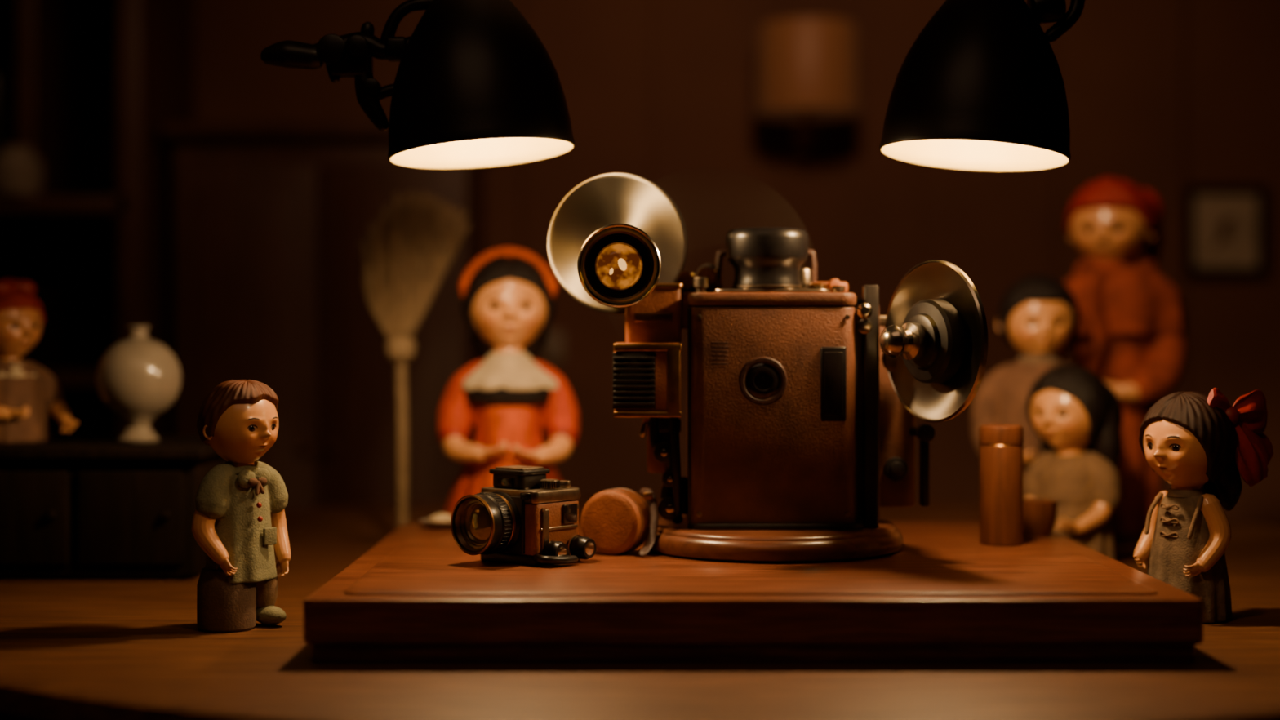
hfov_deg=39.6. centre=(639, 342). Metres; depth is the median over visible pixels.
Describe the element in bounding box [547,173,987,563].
vintage camera
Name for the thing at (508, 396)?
doll
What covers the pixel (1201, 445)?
doll
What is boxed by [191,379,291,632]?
doll
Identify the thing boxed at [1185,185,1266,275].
picture frame
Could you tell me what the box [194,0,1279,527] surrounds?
wall
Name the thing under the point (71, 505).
sideboard
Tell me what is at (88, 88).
bookcase
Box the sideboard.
[0,435,226,580]
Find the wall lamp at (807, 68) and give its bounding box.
[754,17,860,152]
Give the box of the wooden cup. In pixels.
[1023,498,1057,536]
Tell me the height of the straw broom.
0.626 m
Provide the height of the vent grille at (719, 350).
0.030 m
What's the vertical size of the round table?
0.750 m
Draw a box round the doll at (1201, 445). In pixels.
[1133,387,1273,622]
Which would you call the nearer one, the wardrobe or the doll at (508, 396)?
the doll at (508, 396)
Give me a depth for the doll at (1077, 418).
2.83 m
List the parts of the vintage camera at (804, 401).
knob, knob, knob, port glass, carry handle, plate, lid, corner trim, knob, knob, knob, knob, guide rail arm, rail knob, guide rail, housing lid, lever, reflector dish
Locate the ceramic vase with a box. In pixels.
[94,324,182,443]
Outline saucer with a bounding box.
[418,513,451,528]
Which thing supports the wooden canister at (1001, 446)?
on the wooden platform
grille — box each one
[612,352,655,408]
[711,342,728,364]
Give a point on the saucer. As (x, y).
(439, 521)
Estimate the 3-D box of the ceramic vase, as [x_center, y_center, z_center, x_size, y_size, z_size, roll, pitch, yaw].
[-0.790,0.064,2.800,0.133,0.184,0.133,0,0,0]
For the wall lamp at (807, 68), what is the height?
0.310 m
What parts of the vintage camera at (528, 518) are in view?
hump plate, plate, lever, trim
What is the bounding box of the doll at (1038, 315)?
[971,275,1079,480]
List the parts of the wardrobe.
door panel, door, cornice, knob, knob, door panel, door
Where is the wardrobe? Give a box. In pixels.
[160,122,484,510]
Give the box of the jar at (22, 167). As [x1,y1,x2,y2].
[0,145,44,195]
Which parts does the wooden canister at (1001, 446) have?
lid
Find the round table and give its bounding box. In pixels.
[0,497,1279,719]
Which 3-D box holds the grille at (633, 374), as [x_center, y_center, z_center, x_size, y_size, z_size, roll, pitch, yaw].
[-0.008,0.050,2.337,0.056,0.074,0.008,0,0,0]
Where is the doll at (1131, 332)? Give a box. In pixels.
[1051,177,1186,537]
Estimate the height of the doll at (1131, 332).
0.665 m
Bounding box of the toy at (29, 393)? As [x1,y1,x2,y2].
[0,277,78,443]
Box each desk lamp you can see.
[260,0,574,168]
[879,0,1084,171]
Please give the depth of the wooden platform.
1.97 m
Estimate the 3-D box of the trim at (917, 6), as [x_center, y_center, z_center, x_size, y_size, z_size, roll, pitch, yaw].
[0.750,-0.254,4.792,0.035,2.460,0.016,0,0,0]
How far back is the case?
2.35 m
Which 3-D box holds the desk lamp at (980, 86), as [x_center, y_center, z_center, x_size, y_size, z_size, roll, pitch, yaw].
[0.447,-0.863,2.324,0.269,1.263,0.272,0,0,0]
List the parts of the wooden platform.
panel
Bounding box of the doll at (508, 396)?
[437,247,578,515]
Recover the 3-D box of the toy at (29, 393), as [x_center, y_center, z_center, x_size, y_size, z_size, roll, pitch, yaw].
[-0.984,0.026,2.796,0.168,0.258,0.150,0,0,-30]
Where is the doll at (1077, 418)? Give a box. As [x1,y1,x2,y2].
[1023,364,1123,559]
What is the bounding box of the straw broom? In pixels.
[358,190,471,528]
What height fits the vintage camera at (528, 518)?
0.120 m
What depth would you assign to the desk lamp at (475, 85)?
2.27 m
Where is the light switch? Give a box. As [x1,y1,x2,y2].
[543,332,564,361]
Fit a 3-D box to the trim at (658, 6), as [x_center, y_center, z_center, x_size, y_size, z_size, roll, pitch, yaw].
[0.050,-0.254,4.792,0.035,2.460,0.016,0,0,0]
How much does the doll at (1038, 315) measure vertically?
0.473 m
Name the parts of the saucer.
dish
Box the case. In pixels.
[580,487,658,555]
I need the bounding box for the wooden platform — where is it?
[303,522,1203,662]
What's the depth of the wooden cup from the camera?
2.57 m
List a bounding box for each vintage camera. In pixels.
[450,465,595,565]
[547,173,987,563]
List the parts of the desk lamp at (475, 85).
lamp shade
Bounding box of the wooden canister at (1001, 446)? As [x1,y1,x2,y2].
[979,424,1023,546]
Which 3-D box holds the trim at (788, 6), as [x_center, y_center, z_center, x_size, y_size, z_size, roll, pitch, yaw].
[0.400,-0.254,4.792,0.035,2.460,0.016,0,0,0]
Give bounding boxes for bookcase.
[0,0,194,435]
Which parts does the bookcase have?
panel, shelf, shelf, panel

